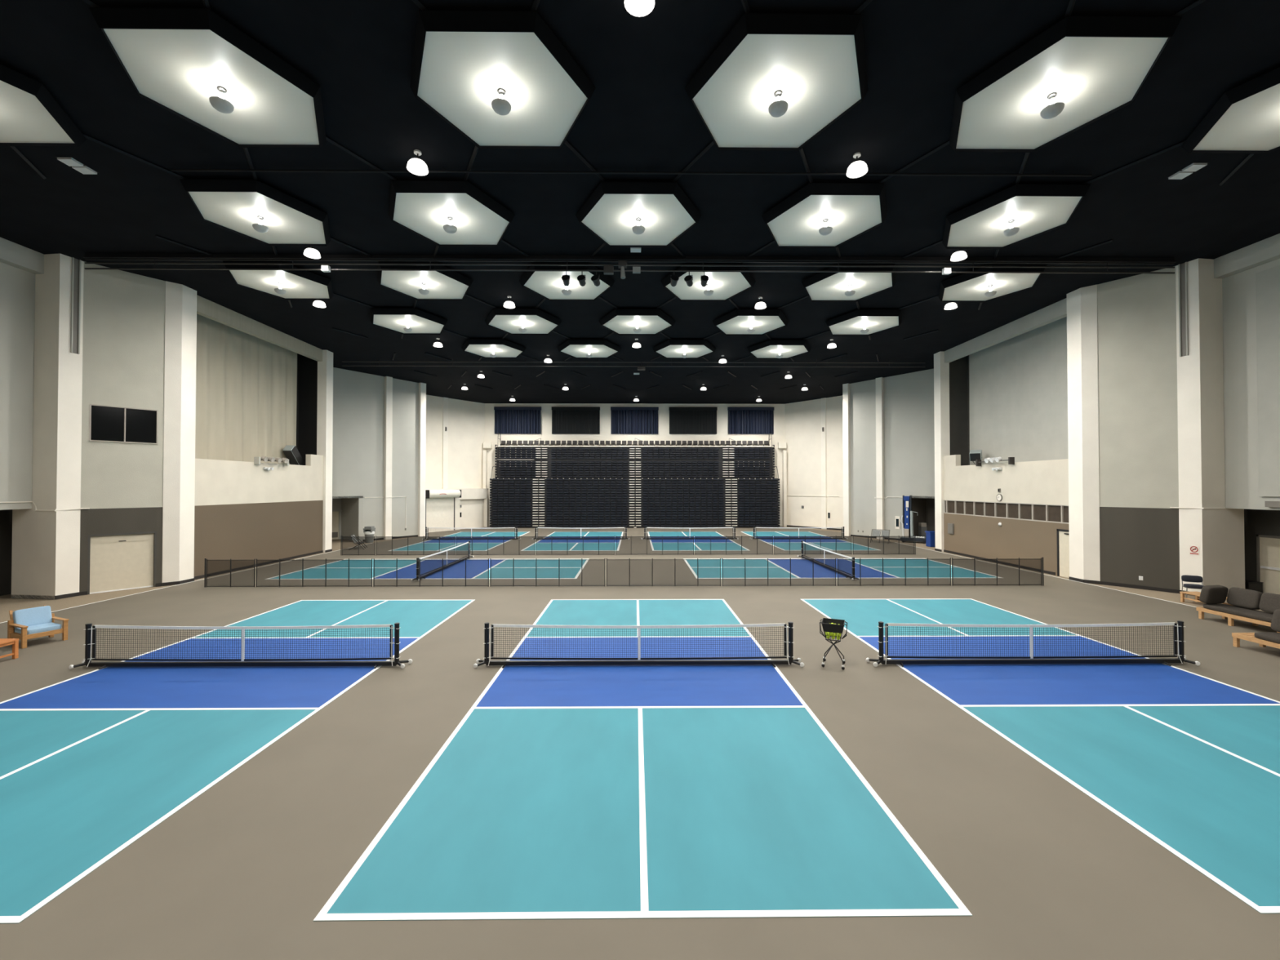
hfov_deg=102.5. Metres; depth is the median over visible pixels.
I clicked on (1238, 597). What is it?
cushion
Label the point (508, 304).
pendant lamp
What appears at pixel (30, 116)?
ceiling light panel
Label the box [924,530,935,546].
recycling bin
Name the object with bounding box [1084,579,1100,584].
baseboard
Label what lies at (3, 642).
side table
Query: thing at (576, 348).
ceiling light panel
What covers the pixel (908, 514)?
lift
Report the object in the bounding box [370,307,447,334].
ceiling light panel
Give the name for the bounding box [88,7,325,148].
ceiling light panel
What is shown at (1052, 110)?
bowl
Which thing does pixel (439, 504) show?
door
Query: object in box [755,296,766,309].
pendant lamp
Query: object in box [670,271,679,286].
spotlight
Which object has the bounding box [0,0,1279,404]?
ceiling
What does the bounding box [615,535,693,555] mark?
mesh fence
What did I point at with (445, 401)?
trim
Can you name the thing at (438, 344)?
pendant lamp
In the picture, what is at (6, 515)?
wall
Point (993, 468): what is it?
wall light
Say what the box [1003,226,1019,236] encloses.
bowl
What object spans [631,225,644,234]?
bowl
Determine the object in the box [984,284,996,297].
uplight
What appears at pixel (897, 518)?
box
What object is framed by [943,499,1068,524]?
window
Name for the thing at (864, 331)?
bowl
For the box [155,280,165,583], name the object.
wall
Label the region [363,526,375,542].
trash can
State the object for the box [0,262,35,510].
wall
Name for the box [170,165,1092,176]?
ceiling pipe
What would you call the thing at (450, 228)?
bowl
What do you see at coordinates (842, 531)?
net
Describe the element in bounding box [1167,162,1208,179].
ceiling fixture
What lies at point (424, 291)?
bowl
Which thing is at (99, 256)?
ceiling beam
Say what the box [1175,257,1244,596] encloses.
pillar
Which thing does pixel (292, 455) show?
grille
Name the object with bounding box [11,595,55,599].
baseboard
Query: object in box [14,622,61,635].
seat cushion
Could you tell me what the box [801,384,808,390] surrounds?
pendant lamp
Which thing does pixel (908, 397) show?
wall
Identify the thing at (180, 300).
column
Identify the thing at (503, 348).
ceiling light panel
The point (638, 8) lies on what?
pendant lamp
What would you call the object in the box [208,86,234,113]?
uplight
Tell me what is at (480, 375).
pendant lamp
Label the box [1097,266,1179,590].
wall
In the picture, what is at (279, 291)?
bowl
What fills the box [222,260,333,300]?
ceiling light panel
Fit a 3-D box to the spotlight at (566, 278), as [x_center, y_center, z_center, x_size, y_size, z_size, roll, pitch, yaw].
[-2.653,-7.250,18.453,0.300,0.496,0.386,0,-1,-1]
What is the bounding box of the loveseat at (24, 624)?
[7,604,69,648]
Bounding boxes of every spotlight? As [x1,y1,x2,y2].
[561,271,569,286]
[577,271,586,286]
[591,271,599,286]
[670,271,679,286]
[684,271,693,286]
[700,271,709,286]
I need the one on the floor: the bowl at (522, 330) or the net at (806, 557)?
the net at (806, 557)
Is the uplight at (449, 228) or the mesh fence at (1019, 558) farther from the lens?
the mesh fence at (1019, 558)
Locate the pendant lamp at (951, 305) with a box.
[944,302,957,310]
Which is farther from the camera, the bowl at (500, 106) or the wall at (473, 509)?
the wall at (473, 509)
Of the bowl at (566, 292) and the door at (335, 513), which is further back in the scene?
the door at (335, 513)
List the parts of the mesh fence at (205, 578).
post, post, rail, post, post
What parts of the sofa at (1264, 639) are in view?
leg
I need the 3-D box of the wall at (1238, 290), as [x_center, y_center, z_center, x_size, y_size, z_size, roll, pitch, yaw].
[22.299,-3.687,5.557,1.700,9.100,26.600,0,-1,-1]
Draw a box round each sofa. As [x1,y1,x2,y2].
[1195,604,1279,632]
[1231,632,1279,648]
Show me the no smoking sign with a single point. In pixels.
(1193, 550)
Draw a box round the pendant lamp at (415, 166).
[406,149,428,175]
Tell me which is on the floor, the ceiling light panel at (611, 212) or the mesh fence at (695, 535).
the mesh fence at (695, 535)
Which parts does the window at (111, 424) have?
pane, pane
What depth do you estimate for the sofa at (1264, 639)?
12.37 m
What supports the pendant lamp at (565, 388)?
hanging from the ceiling at (639, 114)
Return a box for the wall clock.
[996,493,1002,501]
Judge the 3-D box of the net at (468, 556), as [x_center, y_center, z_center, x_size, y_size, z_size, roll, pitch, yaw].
[-9.478,3.827,25.215,0.367,0.959,7.341,0,-1,-1]
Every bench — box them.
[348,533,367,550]
[870,528,889,542]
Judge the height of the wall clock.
0.380 m
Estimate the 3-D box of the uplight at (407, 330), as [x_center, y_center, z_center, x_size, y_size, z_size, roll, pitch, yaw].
[-11.376,-7.470,25.171,0.392,0.434,0.392,0,-1,-1]
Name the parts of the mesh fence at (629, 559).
post, post, post, rail, rail, post, post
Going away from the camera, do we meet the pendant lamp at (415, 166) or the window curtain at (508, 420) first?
the pendant lamp at (415, 166)
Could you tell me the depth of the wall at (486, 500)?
50.53 m
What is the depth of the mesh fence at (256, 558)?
20.42 m
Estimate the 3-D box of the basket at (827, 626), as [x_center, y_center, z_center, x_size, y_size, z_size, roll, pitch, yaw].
[4.321,3.648,11.474,0.577,0.980,0.479,0,-1,23]
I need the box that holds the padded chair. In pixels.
[1181,574,1204,597]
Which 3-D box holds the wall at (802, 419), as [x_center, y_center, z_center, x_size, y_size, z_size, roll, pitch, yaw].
[16.680,-1.532,49.227,0.300,12.300,6.294,1,-1,-39]
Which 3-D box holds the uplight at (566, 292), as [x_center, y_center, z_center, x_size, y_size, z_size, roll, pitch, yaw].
[-2.900,-7.532,20.301,0.392,0.434,0.392,0,-1,-1]
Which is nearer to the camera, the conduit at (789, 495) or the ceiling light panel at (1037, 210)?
the ceiling light panel at (1037, 210)
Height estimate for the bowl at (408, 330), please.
0.165 m
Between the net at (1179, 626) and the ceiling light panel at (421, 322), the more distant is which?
the ceiling light panel at (421, 322)
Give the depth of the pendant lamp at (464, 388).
41.48 m
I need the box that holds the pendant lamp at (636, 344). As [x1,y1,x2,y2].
[631,338,640,347]
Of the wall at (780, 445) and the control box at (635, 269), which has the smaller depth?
the control box at (635, 269)
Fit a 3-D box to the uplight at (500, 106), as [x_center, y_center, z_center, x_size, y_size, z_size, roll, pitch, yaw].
[-2.807,-7.657,10.402,0.392,0.434,0.392,0,-1,-1]
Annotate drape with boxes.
[195,313,297,464]
[968,316,1068,465]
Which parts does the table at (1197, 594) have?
leg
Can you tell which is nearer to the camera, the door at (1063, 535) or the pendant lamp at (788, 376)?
the door at (1063, 535)
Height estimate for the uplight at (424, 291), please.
0.434 m
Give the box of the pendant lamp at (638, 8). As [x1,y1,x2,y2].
[624,0,654,17]
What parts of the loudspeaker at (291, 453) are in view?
panel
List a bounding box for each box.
[321,265,330,272]
[604,265,613,275]
[632,266,640,273]
[827,510,831,520]
[895,515,899,528]
[942,267,951,275]
[1264,501,1279,507]
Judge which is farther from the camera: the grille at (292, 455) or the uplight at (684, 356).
the uplight at (684, 356)
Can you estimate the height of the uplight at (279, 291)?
0.434 m
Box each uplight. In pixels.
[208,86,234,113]
[252,215,268,232]
[274,282,286,294]
[403,322,412,332]
[418,282,429,294]
[443,217,457,233]
[489,349,496,357]
[491,88,511,115]
[518,323,526,332]
[561,286,571,295]
[586,350,592,357]
[631,217,644,234]
[633,323,640,333]
[681,350,688,358]
[703,284,713,295]
[746,323,755,333]
[768,90,788,117]
[776,350,782,358]
[818,218,832,235]
[844,284,855,296]
[860,324,868,333]
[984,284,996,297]
[1003,219,1019,236]
[1040,92,1064,119]
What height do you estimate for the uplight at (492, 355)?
0.434 m
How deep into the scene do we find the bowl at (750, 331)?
25.21 m
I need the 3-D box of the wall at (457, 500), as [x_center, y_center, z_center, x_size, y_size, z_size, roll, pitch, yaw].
[-18.450,2.681,46.300,1.706,3.800,4.099,0,-1,29]
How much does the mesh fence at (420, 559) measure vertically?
1.120 m
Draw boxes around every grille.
[282,450,298,465]
[969,453,980,461]
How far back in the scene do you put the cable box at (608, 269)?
18.25 m
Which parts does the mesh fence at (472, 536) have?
rail, rail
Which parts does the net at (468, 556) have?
post, post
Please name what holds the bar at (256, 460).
attached to the wall at (245, 512)
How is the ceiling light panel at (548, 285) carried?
hanging from the ceiling at (639, 114)
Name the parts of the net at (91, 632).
post, tie cord, tie cord, post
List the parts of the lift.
rail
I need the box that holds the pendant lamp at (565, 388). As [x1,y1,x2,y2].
[562,383,568,390]
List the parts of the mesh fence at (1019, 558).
post, post, post, rail, post, rail, post, post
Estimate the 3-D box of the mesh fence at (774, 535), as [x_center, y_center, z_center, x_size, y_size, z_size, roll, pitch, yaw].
[10.130,3.816,30.101,4.583,1.120,0.032,0,-1,-1]
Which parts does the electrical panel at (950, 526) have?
door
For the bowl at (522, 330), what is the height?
0.165 m
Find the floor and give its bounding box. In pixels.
[0,526,1279,959]
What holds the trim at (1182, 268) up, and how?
attached to the wall at (1140, 536)
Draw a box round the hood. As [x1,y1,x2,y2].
[90,533,154,543]
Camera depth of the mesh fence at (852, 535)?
30.13 m
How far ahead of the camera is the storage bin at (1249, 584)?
18.90 m
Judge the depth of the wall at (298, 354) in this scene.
31.34 m
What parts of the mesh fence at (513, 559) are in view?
post, rail, rail, post, post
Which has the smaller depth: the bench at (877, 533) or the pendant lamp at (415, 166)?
the pendant lamp at (415, 166)
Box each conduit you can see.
[0,501,89,511]
[364,496,405,497]
[789,495,839,497]
[1169,506,1225,509]
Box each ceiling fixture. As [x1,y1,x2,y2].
[55,156,98,174]
[630,247,641,252]
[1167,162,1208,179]
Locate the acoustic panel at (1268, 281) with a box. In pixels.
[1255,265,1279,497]
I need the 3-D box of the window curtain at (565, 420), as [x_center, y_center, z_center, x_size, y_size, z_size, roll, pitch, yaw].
[-6.407,-5.946,51.316,4.830,2.680,0.208,0,-1,-1]
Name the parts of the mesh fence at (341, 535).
rail, rail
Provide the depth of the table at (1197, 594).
17.70 m
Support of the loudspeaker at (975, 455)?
on the wall
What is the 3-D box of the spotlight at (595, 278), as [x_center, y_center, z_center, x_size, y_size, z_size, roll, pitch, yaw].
[-1.578,-7.250,18.464,0.300,0.496,0.386,0,-1,19]
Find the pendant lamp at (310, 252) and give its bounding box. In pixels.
[303,246,320,258]
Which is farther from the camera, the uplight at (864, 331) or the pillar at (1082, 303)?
the uplight at (864, 331)
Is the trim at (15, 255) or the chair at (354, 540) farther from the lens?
the chair at (354, 540)
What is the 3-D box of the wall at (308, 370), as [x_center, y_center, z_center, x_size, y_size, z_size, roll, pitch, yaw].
[-20.273,-4.331,31.618,1.250,7.150,0.300,0,-1,-1]
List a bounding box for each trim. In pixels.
[0,237,44,274]
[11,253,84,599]
[70,257,80,354]
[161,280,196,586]
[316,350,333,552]
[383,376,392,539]
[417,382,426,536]
[442,396,448,488]
[820,397,826,528]
[842,383,850,536]
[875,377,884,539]
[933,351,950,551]
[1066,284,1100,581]
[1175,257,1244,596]
[1177,262,1188,356]
[1213,233,1279,278]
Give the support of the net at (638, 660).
on the floor
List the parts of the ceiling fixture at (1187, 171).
panel, panel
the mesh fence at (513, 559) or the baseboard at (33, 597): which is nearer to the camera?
the baseboard at (33, 597)
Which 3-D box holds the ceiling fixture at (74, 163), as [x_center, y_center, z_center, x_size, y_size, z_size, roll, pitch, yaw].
[-14.524,-8.112,13.268,0.400,0.055,0.660,0,-1,-1]
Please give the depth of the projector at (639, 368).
33.15 m
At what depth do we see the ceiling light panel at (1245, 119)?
11.31 m
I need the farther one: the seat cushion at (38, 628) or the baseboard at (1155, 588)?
the baseboard at (1155, 588)
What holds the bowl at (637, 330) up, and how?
on the uplight at (637, 330)
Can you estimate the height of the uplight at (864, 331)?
0.434 m
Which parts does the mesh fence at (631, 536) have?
rail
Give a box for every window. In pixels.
[88,404,158,444]
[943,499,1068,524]
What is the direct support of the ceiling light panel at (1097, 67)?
hanging from the ceiling at (639, 114)
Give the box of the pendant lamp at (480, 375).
[477,370,484,377]
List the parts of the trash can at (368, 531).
lid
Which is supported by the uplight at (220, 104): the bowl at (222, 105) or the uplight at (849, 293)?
the bowl at (222, 105)
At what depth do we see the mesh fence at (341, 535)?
29.84 m
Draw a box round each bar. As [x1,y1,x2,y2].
[253,456,288,466]
[975,457,1014,466]
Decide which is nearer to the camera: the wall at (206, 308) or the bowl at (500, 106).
the bowl at (500, 106)
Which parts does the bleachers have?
rail, upright seat, aisle rail, upright seat, upright seat, upright seat, upright seat, upright seat, upright seat, upright seat, upright seat, upright seat, upright seat, upright seat, upright seat, rail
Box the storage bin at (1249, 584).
[1244,580,1263,592]
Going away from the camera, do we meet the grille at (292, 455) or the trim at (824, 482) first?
the grille at (292, 455)
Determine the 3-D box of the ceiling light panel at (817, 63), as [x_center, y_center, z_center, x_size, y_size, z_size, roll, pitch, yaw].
[2.812,-7.988,10.579,3.791,0.370,3.359,0,-1,-1]
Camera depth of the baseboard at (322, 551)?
25.40 m
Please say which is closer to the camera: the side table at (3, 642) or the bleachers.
the side table at (3, 642)
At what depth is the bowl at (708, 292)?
20.24 m
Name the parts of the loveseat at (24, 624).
leg, rail, armrest, leg, frame, rail, leg, armrest, leg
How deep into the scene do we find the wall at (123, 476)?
19.73 m
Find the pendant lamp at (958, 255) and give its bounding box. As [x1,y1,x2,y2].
[950,248,967,261]
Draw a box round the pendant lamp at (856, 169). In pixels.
[846,152,867,177]
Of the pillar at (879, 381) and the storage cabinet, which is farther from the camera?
the pillar at (879, 381)
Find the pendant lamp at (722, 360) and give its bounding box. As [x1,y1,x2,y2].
[719,355,726,363]
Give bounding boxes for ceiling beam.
[82,253,1177,273]
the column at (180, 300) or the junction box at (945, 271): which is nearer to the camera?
the junction box at (945, 271)
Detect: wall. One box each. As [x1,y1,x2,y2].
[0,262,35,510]
[0,509,12,595]
[79,261,91,591]
[88,440,157,534]
[89,263,159,409]
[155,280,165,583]
[193,454,323,576]
[196,294,322,361]
[296,353,299,450]
[298,354,317,465]
[332,367,418,539]
[332,497,341,539]
[341,497,363,541]
[425,395,484,488]
[425,488,460,529]
[452,488,488,499]
[459,498,484,528]
[482,449,487,488]
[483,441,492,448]
[484,403,785,526]
[484,498,488,527]
[777,442,786,448]
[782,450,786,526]
[784,395,843,528]
[849,368,934,538]
[909,497,925,537]
[925,497,934,530]
[943,454,1068,577]
[944,297,1066,362]
[949,355,968,465]
[967,355,969,465]
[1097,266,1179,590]
[1222,258,1279,510]
[1244,509,1279,581]
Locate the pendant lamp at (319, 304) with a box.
[312,300,325,307]
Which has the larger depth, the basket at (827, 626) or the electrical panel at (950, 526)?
the electrical panel at (950, 526)
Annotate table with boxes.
[0,638,18,658]
[1179,591,1233,605]
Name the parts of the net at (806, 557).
post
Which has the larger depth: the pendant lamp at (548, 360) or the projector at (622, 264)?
the pendant lamp at (548, 360)
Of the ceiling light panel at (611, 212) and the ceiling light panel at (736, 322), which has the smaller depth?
the ceiling light panel at (611, 212)
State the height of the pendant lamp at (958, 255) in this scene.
0.445 m
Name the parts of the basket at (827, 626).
handle, handle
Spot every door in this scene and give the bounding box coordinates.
[87,531,156,594]
[332,510,342,539]
[425,489,461,532]
[1056,528,1069,577]
[1256,534,1279,594]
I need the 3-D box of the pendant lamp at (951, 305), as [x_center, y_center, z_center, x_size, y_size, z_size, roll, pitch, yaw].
[13.689,-7.798,22.631,0.500,0.445,0.500,0,-1,-1]
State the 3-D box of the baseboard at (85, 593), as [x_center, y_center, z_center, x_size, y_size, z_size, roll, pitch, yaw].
[-20.459,4.168,18.880,0.025,0.130,0.200,-1,-1,36]
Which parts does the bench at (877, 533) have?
panel, panel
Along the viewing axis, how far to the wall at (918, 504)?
38.58 m
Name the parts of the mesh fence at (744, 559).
post, post, rail, rail, post, post, post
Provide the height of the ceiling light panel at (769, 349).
0.370 m
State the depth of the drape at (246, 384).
26.26 m
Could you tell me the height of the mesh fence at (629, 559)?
1.120 m
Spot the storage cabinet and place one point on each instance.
(922, 527)
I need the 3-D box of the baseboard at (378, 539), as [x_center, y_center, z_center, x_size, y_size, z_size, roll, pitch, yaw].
[-18.824,4.428,39.385,0.025,0.130,4.806,0,-1,34]
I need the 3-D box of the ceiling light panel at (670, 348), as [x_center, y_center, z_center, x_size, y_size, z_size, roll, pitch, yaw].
[2.626,-7.737,30.377,3.791,0.370,3.359,0,-1,-1]
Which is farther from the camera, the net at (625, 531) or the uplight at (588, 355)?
the net at (625, 531)
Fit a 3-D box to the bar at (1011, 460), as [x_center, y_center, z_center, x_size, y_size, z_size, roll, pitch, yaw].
[18.456,-0.975,26.864,0.384,0.418,2.570,0,-1,-1]
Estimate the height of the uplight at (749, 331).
0.434 m
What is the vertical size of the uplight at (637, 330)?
0.434 m
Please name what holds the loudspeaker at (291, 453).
on the wall
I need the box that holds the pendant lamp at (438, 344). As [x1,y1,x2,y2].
[433,337,442,347]
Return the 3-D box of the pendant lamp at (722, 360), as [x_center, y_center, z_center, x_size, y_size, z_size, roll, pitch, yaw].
[5.245,-7.672,32.551,0.500,0.445,0.500,0,-1,-1]
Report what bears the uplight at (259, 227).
hanging from the ceiling light panel at (233, 206)
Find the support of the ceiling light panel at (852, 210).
hanging from the ceiling at (639, 114)
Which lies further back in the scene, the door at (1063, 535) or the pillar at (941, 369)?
the pillar at (941, 369)
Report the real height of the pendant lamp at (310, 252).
0.445 m
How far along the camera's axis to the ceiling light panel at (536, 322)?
24.91 m
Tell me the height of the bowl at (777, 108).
0.165 m
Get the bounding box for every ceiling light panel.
[0,63,86,146]
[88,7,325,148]
[179,179,330,246]
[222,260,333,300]
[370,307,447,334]
[377,261,473,300]
[388,180,515,247]
[409,9,595,149]
[461,339,525,358]
[484,308,561,335]
[519,262,614,301]
[557,339,621,358]
[575,182,701,248]
[599,308,675,335]
[652,339,716,359]
[660,262,755,302]
[684,13,867,151]
[712,309,788,335]
[746,340,811,359]
[761,182,886,248]
[801,262,895,302]
[825,309,901,336]
[938,263,1046,302]
[942,183,1090,248]
[949,15,1182,152]
[1181,66,1279,154]
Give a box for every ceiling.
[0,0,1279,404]
[332,496,363,498]
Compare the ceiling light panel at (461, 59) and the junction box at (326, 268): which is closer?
the ceiling light panel at (461, 59)
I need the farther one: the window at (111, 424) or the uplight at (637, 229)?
the window at (111, 424)
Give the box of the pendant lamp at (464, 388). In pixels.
[461,383,467,390]
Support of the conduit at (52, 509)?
attached to the wall at (17, 286)
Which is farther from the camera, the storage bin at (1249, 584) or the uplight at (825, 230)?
the storage bin at (1249, 584)
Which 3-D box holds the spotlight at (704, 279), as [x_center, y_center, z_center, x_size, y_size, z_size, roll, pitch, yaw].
[2.318,-7.250,18.500,0.300,0.496,0.386,0,-1,-3]
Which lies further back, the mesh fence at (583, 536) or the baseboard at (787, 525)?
the baseboard at (787, 525)
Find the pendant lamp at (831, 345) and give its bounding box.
[826,338,836,348]
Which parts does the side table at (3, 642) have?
leg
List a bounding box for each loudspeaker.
[282,445,304,465]
[968,449,982,464]
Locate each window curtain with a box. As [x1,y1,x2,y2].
[493,406,541,434]
[551,406,599,434]
[610,407,658,434]
[669,407,717,434]
[727,407,773,434]
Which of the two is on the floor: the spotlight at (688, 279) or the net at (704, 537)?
the net at (704, 537)
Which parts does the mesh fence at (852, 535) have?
rail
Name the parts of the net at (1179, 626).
post, tie cord, tie cord, post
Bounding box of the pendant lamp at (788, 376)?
[785,371,791,378]
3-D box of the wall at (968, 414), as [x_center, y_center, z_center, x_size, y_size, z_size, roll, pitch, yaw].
[20.500,-4.392,26.802,0.300,7.150,10.700,0,-1,-1]
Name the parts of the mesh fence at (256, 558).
post, post, post, rail, post, post, post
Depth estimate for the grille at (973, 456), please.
29.16 m
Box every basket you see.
[819,617,847,669]
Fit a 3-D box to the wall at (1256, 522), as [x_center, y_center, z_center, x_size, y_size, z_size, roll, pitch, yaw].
[23.290,2.475,6.438,0.300,3.200,28.500,0,-1,-1]
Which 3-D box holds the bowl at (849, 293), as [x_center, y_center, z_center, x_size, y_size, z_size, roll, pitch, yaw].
[8.339,-7.396,20.405,0.392,0.165,0.392,0,-1,-1]
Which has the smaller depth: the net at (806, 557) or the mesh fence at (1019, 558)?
the mesh fence at (1019, 558)
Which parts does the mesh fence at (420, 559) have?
post, post, post, rail, post, rail, post, post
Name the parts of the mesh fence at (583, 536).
rail, rail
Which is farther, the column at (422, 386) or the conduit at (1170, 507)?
the column at (422, 386)
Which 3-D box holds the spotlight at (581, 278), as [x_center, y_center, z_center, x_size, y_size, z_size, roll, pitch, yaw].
[-2.086,-7.250,18.458,0.300,0.496,0.386,0,-1,10]
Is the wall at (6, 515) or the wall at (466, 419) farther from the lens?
the wall at (466, 419)
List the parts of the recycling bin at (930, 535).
lid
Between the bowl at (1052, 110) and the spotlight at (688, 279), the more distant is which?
the spotlight at (688, 279)
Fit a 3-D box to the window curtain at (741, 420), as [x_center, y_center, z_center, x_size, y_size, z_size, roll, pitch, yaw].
[11.117,-5.944,51.477,4.621,2.680,0.276,0,-1,-1]
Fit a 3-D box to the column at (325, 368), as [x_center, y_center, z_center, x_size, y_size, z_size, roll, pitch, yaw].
[-19.322,-1.757,31.485,0.550,12.300,0.680,0,-1,-1]
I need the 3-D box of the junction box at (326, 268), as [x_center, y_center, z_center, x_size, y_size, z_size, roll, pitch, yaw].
[-11.171,-7.526,18.272,0.240,0.220,0.162,0,-1,-1]
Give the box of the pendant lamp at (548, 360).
[544,354,551,363]
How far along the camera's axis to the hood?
19.82 m
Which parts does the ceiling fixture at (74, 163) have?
panel, panel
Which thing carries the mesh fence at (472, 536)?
on the floor
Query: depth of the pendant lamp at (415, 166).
12.71 m
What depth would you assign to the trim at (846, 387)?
41.40 m
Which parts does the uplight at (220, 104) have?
bulb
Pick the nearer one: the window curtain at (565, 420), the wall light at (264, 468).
the wall light at (264, 468)
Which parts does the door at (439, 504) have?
guide rail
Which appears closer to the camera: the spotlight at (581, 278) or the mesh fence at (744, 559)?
the spotlight at (581, 278)
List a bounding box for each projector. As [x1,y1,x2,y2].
[617,260,626,279]
[637,361,644,370]
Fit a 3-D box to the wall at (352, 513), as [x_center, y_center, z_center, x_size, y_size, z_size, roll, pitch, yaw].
[-21.469,2.899,38.271,3.078,3.160,0.300,-1,-1,39]
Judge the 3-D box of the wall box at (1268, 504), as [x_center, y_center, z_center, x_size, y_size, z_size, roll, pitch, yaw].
[21.280,0.810,17.067,0.120,0.200,0.750,0,-1,-1]
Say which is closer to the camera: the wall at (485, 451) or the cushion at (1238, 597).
the cushion at (1238, 597)
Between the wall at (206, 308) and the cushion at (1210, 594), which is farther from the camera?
the wall at (206, 308)
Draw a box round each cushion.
[12,605,52,627]
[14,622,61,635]
[1199,585,1228,604]
[1226,586,1262,609]
[1258,592,1279,613]
[1271,608,1279,632]
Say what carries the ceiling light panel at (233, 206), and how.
hanging from the ceiling at (639, 114)
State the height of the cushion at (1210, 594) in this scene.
0.552 m
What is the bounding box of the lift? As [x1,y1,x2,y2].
[900,495,925,543]
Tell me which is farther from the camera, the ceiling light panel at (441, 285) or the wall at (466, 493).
the wall at (466, 493)
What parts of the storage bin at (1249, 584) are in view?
lid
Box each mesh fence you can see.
[204,558,255,586]
[256,558,372,586]
[341,535,375,555]
[373,558,488,586]
[376,535,455,555]
[456,535,535,555]
[489,558,604,586]
[535,535,614,555]
[606,558,720,586]
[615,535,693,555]
[694,535,773,555]
[722,558,835,586]
[773,535,852,555]
[837,557,951,586]
[852,535,915,554]
[951,557,1044,586]
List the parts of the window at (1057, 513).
pane, pane, pane, pane, pane, pane, pane, pane, pane, pane, pane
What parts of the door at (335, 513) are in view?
kick plate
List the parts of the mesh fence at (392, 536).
rail, rail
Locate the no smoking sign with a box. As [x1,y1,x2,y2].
[1189,545,1199,555]
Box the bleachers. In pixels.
[489,432,779,528]
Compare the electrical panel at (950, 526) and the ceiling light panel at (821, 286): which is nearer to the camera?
the ceiling light panel at (821, 286)
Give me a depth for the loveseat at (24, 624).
13.11 m
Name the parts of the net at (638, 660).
post, tie cord, tie cord, post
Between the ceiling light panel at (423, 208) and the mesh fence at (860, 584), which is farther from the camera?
the mesh fence at (860, 584)
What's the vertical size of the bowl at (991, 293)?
0.165 m
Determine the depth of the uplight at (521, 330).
25.13 m
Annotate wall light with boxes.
[263,466,274,470]
[991,467,1001,470]
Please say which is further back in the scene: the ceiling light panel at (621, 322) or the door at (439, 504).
the door at (439, 504)
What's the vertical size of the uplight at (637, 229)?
0.434 m
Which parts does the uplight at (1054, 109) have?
bulb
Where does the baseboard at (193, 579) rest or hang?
on the floor
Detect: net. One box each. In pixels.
[68,622,412,669]
[411,541,473,581]
[422,526,520,539]
[473,621,804,668]
[532,526,630,539]
[640,526,738,539]
[750,526,847,539]
[797,540,859,580]
[866,620,1199,666]
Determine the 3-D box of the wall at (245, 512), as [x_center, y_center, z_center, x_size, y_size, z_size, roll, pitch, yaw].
[-19.299,1.393,26.404,0.300,5.870,9.400,0,-1,-1]
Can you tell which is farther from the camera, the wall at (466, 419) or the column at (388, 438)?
the wall at (466, 419)
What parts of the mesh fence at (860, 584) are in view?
post, post, post, rail, post, post, post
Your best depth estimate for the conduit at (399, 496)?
38.34 m
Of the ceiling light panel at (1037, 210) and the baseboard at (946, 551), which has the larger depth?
the baseboard at (946, 551)
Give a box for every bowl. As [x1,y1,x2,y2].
[208,96,234,113]
[252,223,268,232]
[274,288,286,294]
[403,328,412,332]
[418,288,429,294]
[443,224,457,233]
[491,97,511,115]
[518,328,526,332]
[561,289,571,295]
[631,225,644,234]
[633,328,640,333]
[703,289,713,295]
[746,328,755,333]
[768,100,788,117]
[818,226,832,235]
[844,290,855,296]
[860,328,868,333]
[984,290,996,297]
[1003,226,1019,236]
[1040,102,1064,119]
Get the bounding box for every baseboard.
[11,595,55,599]
[54,591,79,599]
[80,591,87,595]
[162,581,178,586]
[178,577,194,584]
[193,550,323,579]
[362,534,417,541]
[786,524,840,530]
[850,534,900,540]
[943,549,1055,575]
[1068,576,1084,582]
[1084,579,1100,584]
[1100,581,1179,593]
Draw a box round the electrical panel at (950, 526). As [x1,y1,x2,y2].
[947,523,954,533]
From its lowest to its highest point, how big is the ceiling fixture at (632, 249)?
0.055 m
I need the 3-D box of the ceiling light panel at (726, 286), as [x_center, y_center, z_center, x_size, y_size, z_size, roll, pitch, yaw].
[2.719,-7.863,20.478,3.791,0.370,3.359,0,-1,-1]
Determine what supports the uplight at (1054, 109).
hanging from the ceiling light panel at (1097, 67)
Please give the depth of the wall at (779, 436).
51.48 m
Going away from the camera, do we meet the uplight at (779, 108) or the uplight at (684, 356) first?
the uplight at (779, 108)
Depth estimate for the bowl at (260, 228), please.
15.18 m
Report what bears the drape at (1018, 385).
on the wall
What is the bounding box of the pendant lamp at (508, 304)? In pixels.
[503,295,515,308]
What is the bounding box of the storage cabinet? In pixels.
[918,522,927,537]
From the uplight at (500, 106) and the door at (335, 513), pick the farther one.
the door at (335, 513)
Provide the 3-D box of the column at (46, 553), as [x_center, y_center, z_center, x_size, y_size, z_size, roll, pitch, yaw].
[-21.545,-1.916,19.020,2.051,12.300,1.370,0,-1,6]

